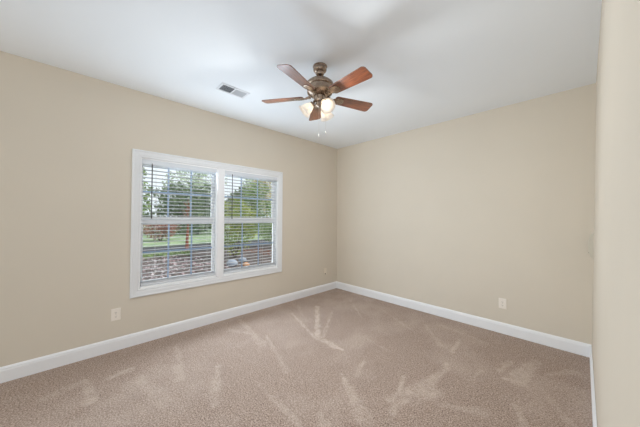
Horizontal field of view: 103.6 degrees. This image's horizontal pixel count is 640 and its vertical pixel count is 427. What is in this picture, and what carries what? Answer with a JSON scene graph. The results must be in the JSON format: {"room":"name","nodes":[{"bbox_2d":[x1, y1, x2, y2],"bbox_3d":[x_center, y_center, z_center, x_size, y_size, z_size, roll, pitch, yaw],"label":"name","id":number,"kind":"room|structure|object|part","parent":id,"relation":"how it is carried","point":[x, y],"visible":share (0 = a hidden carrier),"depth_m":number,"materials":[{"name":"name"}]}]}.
{"room":"empty bedroom","nodes":[
{"label":"empty bedroom","id":0,"kind":"room"},
{"bbox_2d":[0,51,336,366],"bbox_3d":[-2.580,0.076,2.233,8.280,2.840,0.140,1,-1,-44],"label":"wall","id":1,"kind":"structure","parent":0,"point":[68,139],"depth_m":2.50,"materials":[{"name":"paint"}]},
{"bbox_2d":[111,308,120,320],"bbox_3d":[-2.097,1.038,2.590,0.078,0.122,0.009,1,-1,-44],"label":"wall outlet","id":2,"kind":"object","parent":1,"relation":"attached to","point":[115,313],"visible":1,"depth_m":2.59,"materials":[{"name":"beige plastic"}]},
{"bbox_2d":[0,281,336,383],"bbox_3d":[-2.534,1.331,2.157,8.000,0.128,0.015,1,-1,-44],"label":"baseboard","id":3,"kind":"structure","parent":1,"relation":"attached to","point":[40,364],"depth_m":2.69,"materials":[{"name":"white paint"}]},
{"bbox_2d":[129,149,282,298],"bbox_3d":[-1.360,0.120,3.413,1.955,1.593,0.172,1,-1,-44],"label":"window","id":4,"kind":"structure","parent":1,"relation":"in","point":[136,290],"depth_m":3.28,"materials":[{"name":"white paint"}]},
{"bbox_3d":[-1.735,-0.229,3.118,0.814,0.724,0.032,1,-1,-44],"label":"sash","id":5,"kind":"part","parent":4,"relation":"part of","materials":[{"name":"white plastic"}]},
{"bbox_2d":[143,170,210,216],"bbox_3d":[-1.730,-0.244,3.113,0.762,0.604,0.008,1,-1,-44],"label":"grille","id":6,"kind":"object","parent":4,"relation":"attached to","point":[167,192],"depth_m":3.16,"materials":[{"name":"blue plastic"}]},
{"bbox_3d":[-1.708,0.425,3.076,0.814,0.763,0.032,1,-1,-44],"label":"sash","id":7,"kind":"part","parent":4,"relation":"part of","materials":[{"name":"white plastic"}]},
{"bbox_2d":[143,224,211,276],"bbox_3d":[-1.703,0.442,3.071,0.762,0.628,0.008,1,-1,-44],"label":"grille","id":8,"kind":"object","parent":4,"relation":"attached to","point":[191,248],"depth_m":3.07,"materials":[{"name":"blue plastic"}]},
{"bbox_2d":[140,159,216,286],"bbox_3d":[-1.672,0.106,3.046,0.814,1.396,0.072,1,-1,-44],"label":"window blind","id":9,"kind":"object","parent":4,"relation":"attached to","point":[144,161],"visible":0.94,"depth_m":3.00,"materials":[{"name":"grey plastic"}]},
{"bbox_3d":[-1.870,0.116,2.865,0.002,1.341,0.055,1,-1,-44],"label":"ladder cord","id":10,"kind":"part","parent":9,"relation":"part of","materials":[{"name":"white fabric"}]},
{"bbox_3d":[-1.682,0.792,3.041,0.804,0.025,0.050,1,-1,-44],"label":"rail","id":11,"kind":"part","parent":9,"relation":"part of","materials":[{"name":"white plastic"}]},
{"bbox_3d":[-1.671,-0.566,3.061,0.814,0.052,0.052,1,-1,-44],"label":"head rail","id":12,"kind":"part","parent":9,"relation":"part of","materials":[{"name":"white plastic"}]},
{"bbox_3d":[-1.459,0.126,3.265,0.002,1.341,0.055,1,-1,-44],"label":"ladder cord","id":13,"kind":"part","parent":9,"relation":"part of","materials":[{"name":"white fabric"}]},
{"bbox_2d":[224,178,271,215],"bbox_3d":[-1.056,-0.229,3.770,0.798,0.604,0.008,1,-1,-44],"label":"grille","id":14,"kind":"object","parent":4,"relation":"attached to","point":[241,178],"depth_m":3.85,"materials":[{"name":"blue plastic"}]},
{"bbox_2d":[224,223,272,266],"bbox_3d":[-1.029,0.458,3.727,0.798,0.628,0.008,1,-1,-44],"label":"grille","id":15,"kind":"object","parent":4,"relation":"attached to","point":[258,243],"depth_m":3.71,"materials":[{"name":"blue plastic"}]},
{"bbox_3d":[-1.061,-0.214,3.775,0.850,0.724,0.032,1,-1,-44],"label":"sash","id":16,"kind":"part","parent":4,"relation":"part of","materials":[{"name":"white plastic"}]},
{"bbox_3d":[-1.034,0.440,3.733,0.850,0.763,0.032,1,-1,-44],"label":"sash","id":17,"kind":"part","parent":4,"relation":"part of","materials":[{"name":"white plastic"}]},
{"bbox_2d":[224,170,276,273],"bbox_3d":[-0.998,0.121,3.703,0.850,1.396,0.072,1,-1,-44],"label":"window blind","id":18,"kind":"object","parent":4,"relation":"attached to","point":[232,173],"visible":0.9,"depth_m":3.65,"materials":[{"name":"grey plastic"}]},
{"bbox_3d":[-1.264,0.130,3.455,0.002,1.341,0.055,1,-1,-44],"label":"ladder cord","id":19,"kind":"part","parent":18,"relation":"part of","materials":[{"name":"white fabric"}]},
{"bbox_3d":[-1.008,0.807,3.697,0.840,0.025,0.050,1,-1,-44],"label":"rail","id":20,"kind":"part","parent":18,"relation":"part of","materials":[{"name":"white plastic"}]},
{"bbox_3d":[-0.997,-0.550,3.717,0.850,0.052,0.052,1,-1,-44],"label":"head rail","id":21,"kind":"part","parent":18,"relation":"part of","materials":[{"name":"white plastic"}]},
{"bbox_2d":[0,288,592,426],"bbox_3d":[-0.912,1.429,0.514,8.036,0.102,4.690,1,-1,-44],"label":"floor","id":22,"kind":"structure","parent":0,"point":[336,357],"depth_m":2.16,"materials":[{"name":"carpet"}]},
{"bbox_2d":[0,0,601,148],"bbox_3d":[-0.882,-1.421,0.524,8.280,0.120,4.980,1,-1,-44],"label":"ceiling","id":23,"kind":"structure","parent":0,"point":[430,62],"depth_m":2.05,"materials":[{"name":"paint"}]},
{"bbox_2d":[216,83,249,98],"bbox_3d":[-0.938,-1.321,2.723,0.310,0.010,0.170,1,-1,-44],"label":"ceiling vent","id":24,"kind":"object","parent":23,"relation":"in","point":[223,87],"visible":1,"depth_m":2.71,"materials":[{"name":"white metal"}]},
{"bbox_2d":[262,62,372,136],"bbox_3d":[0.019,-1.003,2.241,1.057,0.649,1.018,1,-1,-44],"label":"ceiling fan","id":25,"kind":"object","parent":23,"relation":"hanging from","point":[319,87],"visible":1,"depth_m":2.19,"materials":[{"name":"brown wood"}]},
{"bbox_3d":[-0.341,-1.053,2.340,0.393,0.006,0.134,0,12,12],"label":"blade","id":26,"kind":"part","parent":25,"relation":"part of","materials":[{"name":"brown wood"}]},
{"bbox_3d":[-0.174,-1.058,1.969,0.134,0.006,0.393,15,6,29],"label":"blade","id":27,"kind":"part","parent":25,"relation":"part of","materials":[{"name":"brown wood"}]},
{"bbox_3d":[-0.133,-0.932,2.268,0.134,0.138,0.133,1,-1,-44],"label":"lamp shade","id":28,"kind":"part","parent":25,"relation":"part of","materials":[{"name":"white glass"}]},
{"bbox_3d":[-0.040,-1.046,2.614,0.134,0.006,0.393,-13,0,-6],"label":"blade","id":29,"kind":"part","parent":25,"relation":"part of","materials":[{"name":"brown wood"}]},
{"bbox_3d":[0.047,-0.950,2.179,0.051,0.064,0.066,1,-1,-44],"label":"bulb","id":30,"kind":"part","parent":25,"relation":"part of","materials":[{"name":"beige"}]},
{"bbox_3d":[0.053,-0.929,2.376,0.139,0.138,0.131,1,-1,-44],"label":"lamp shade","id":31,"kind":"part","parent":25,"relation":"part of","materials":[{"name":"white glass"}]},
{"bbox_3d":[0.053,-0.932,2.160,0.131,0.138,0.139,1,-1,-44],"label":"lamp shade","id":32,"kind":"part","parent":25,"relation":"part of","materials":[{"name":"white glass"}]},
{"bbox_3d":[0.231,-1.055,2.013,0.134,0.006,0.393,18,-13,-41],"label":"blade","id":33,"kind":"part","parent":25,"relation":"part of","materials":[{"name":"brown wood"}]},
{"bbox_3d":[0.314,-1.048,2.412,0.393,0.006,0.134,1,-14,-24],"label":"blade","id":34,"kind":"part","parent":25,"relation":"part of","materials":[{"name":"brown wood"}]},
{"bbox_2d":[337,83,595,344],"bbox_3d":[1.640,0.128,3.733,0.140,2.840,3.600,1,-1,-44],"label":"wall","id":35,"kind":"structure","parent":0,"point":[465,214],"depth_m":3.18,"materials":[{"name":"paint"}]},
{"bbox_2d":[337,281,590,357],"bbox_3d":[1.510,1.383,3.726,0.015,0.128,3.411,1,-1,-44],"label":"baseboard","id":36,"kind":"structure","parent":35,"relation":"attached to","point":[580,348],"depth_m":3.16,"materials":[{"name":"white paint"}]},
{"bbox_2d":[499,298,506,308],"bbox_3d":[2.197,1.083,3.032,0.009,0.122,0.078,1,-1,-44],"label":"wall outlet","id":37,"kind":"object","parent":35,"relation":"attached to","point":[502,302],"visible":1,"depth_m":3.03,"materials":[{"name":"beige plastic"}]},
{"bbox_2d":[588,0,639,426],"bbox_3d":[1.587,0.038,1.324,3.302,2.740,0.216,1,-1,-44],"label":"wall","id":38,"kind":"structure","parent":0,"point":[616,261],"depth_m":0.69,"materials":[{"name":"paint"}]},
{"bbox_2d":[589,345,596,426],"bbox_3d":[1.504,1.344,1.370,3.288,0.128,0.015,1,-1,-44],"label":"baseboard","id":39,"kind":"structure","parent":38,"relation":"attached to","point":[594,419],"depth_m":1.86,"materials":[{"name":"white paint"}]},
{"label":"outside","id":40,"kind":"structure","parent":0,"visible":0},
{"bbox_2d":[143,239,270,254],"bbox_3d":[7.970,2.462,30.049,74.000,0.200,3.900,1,-1,-44],"label":"driveway","id":41,"kind":"structure","parent":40,"point":[173,247],"depth_m":15.35,"materials":[{"name":"grey asphalt"}]},
{"bbox_2d":[181,199,192,250],"bbox_3d":[-7.007,0.637,13.292,0.634,2.832,0.726,1,-1,-8],"label":"young tree","id":42,"kind":"object","parent":41,"relation":"on","point":[187,230],"visible":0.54,"depth_m":13.22,"materials":[{"name":"red plant"}]},
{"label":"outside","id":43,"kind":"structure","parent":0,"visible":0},
{"bbox_2d":[142,245,271,279],"bbox_3d":[0.838,2.146,13.011,40.000,0.200,10.560,1,-1,-44],"label":"garden bed","id":44,"kind":"object","parent":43,"point":[199,253],"depth_m":10.32,"materials":[{"name":"brown soil"}]},
{"bbox_2d":[142,250,190,258],"bbox_3d":[-8.144,1.831,10.649,4.915,0.299,1.338,1,-1,-44],"label":"ground cover","id":45,"kind":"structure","parent":44,"relation":"on","point":[181,251],"depth_m":11.52,"materials":[{"name":"green plant"}]},
{"bbox_2d":[142,254,228,280],"bbox_3d":[-4.973,1.836,7.325,4.854,0.216,7.898,1,-1,-44],"label":"blossom","id":46,"kind":"object","parent":44,"relation":"on","point":[155,266],"visible":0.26,"depth_m":8.80,"materials":[{"name":"pink plant"}]},
{"bbox_2d":[227,259,237,266],"bbox_3d":[-3.295,1.865,9.446,0.381,0.292,0.454,1,-1,-44],"label":"boulder","id":47,"kind":"object","parent":44,"relation":"on","point":[235,263],"visible":0.71,"depth_m":9.30,"materials":[{"name":"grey stone"}]},
{"bbox_2d":[211,196,260,256],"bbox_3d":[-3.822,0.622,11.439,2.259,2.805,2.246,1,-1,-44],"label":"shrub","id":48,"kind":"object","parent":44,"relation":"on","point":[231,242],"visible":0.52,"depth_m":11.40,"materials":[{"name":"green plant"}]},
{"bbox_3d":[-3.820,0.906,11.412,1.115,2.237,1.101,0,-1,33],"label":"stem","id":49,"kind":"part","parent":48,"relation":"part of","materials":[{"name":"green plant"}]},
{"bbox_2d":[244,249,271,255],"bbox_3d":[-2.728,1.989,12.919,1.115,0.116,2.984,1,-1,-44],"label":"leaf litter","id":50,"kind":"object","parent":44,"relation":"on","point":[249,249],"visible":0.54,"depth_m":13.20,"materials":[{"name":"brown plant"}]},
{"bbox_2d":[259,212,271,244],"bbox_3d":[-2.779,0.926,15.298,1.969,2.340,1.926,1,-1,-44],"label":"leafy shrub","id":51,"kind":"object","parent":44,"relation":"on","point":[264,225],"visible":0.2,"depth_m":15.01,"materials":[{"name":"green plant"}]},
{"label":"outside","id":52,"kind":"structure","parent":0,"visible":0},
{"bbox_2d":[143,224,271,246],"bbox_3d":[-25.240,2.864,67.008,170.000,0.200,95.400,1,-1,-44],"label":"lawn","id":53,"kind":"structure","parent":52,"point":[153,242],"depth_m":21.10,"materials":[{"name":"green plant"}]},
{"bbox_2d":[142,167,153,214],"bbox_3d":[-24.021,-2.237,31.356,6.849,8.961,7.512,0,-1,6],"label":"leafy tree","id":54,"kind":"object","parent":53,"relation":"on","point":[144,171],"visible":0.06,"depth_m":32.66,"materials":[{"name":"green plant"}]},
{"bbox_2d":[143,224,180,240],"bbox_3d":[-11.892,1.172,18.771,2.680,1.849,2.528,1,-1,-44],"label":"shrub","id":55,"kind":"object","parent":53,"relation":"on","point":[158,227],"visible":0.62,"depth_m":18.49,"materials":[{"name":"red plant"}]},
{"bbox_2d":[142,181,210,235],"bbox_3d":[-15.176,-0.506,27.180,7.088,6.083,7.429,1,-1,-44],"label":"evergreen tree","id":56,"kind":"object","parent":53,"relation":"on","point":[178,208],"visible":0.45,"depth_m":26.46,"materials":[{"name":"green plant"}]},
{"bbox_2d":[162,170,226,203],"bbox_3d":[-26.615,-6.614,56.542,12.760,18.498,14.119,0,-1,6],"label":"tree","id":57,"kind":"object","parent":53,"relation":"on","point":[197,177],"visible":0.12,"depth_m":53.93,"materials":[{"name":"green plant"}]},
{"bbox_2d":[192,184,224,228],"bbox_3d":[-18.840,-0.932,41.132,7.135,7.708,7.308,1,-1,-44],"label":"evergreen tree","id":58,"kind":"object","parent":53,"relation":"on","point":[206,188],"visible":0.13,"depth_m":40.33,"materials":[{"name":"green plant"}]},
{"bbox_2d":[224,187,250,231],"bbox_3d":[-10.796,-0.533,33.491,5.254,6.552,5.875,1,-1,-44],"label":"evergreen tree","id":59,"kind":"object","parent":53,"relation":"on","point":[228,199],"visible":0.09,"depth_m":32.97,"materials":[{"name":"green plant"}]},
{"bbox_2d":[230,181,270,233],"bbox_3d":[-7.134,-0.615,28.282,5.052,6.259,5.510,0,-1,9],"label":"leafy tree","id":60,"kind":"object","parent":53,"relation":"on","point":[264,188],"visible":0.28,"depth_m":27.66,"materials":[{"name":"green plant"}]},
{"bbox_2d":[242,179,270,213],"bbox_3d":[-15.648,-4.100,61.312,9.996,13.771,10.609,1,-1,-44],"label":"tree","id":61,"kind":"object","parent":53,"relation":"on","point":[246,179],"visible":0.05,"depth_m":60.58,"materials":[{"name":"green plant"}]},
{"bbox_2d":[246,180,270,215],"bbox_3d":[-8.315,-3.510,41.357,6.471,12.035,6.823,0,-1,7],"label":"autumn tree","id":62,"kind":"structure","parent":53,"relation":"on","point":[252,180],"depth_m":40.64,"materials":[{"name":"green plant"}]}
]}

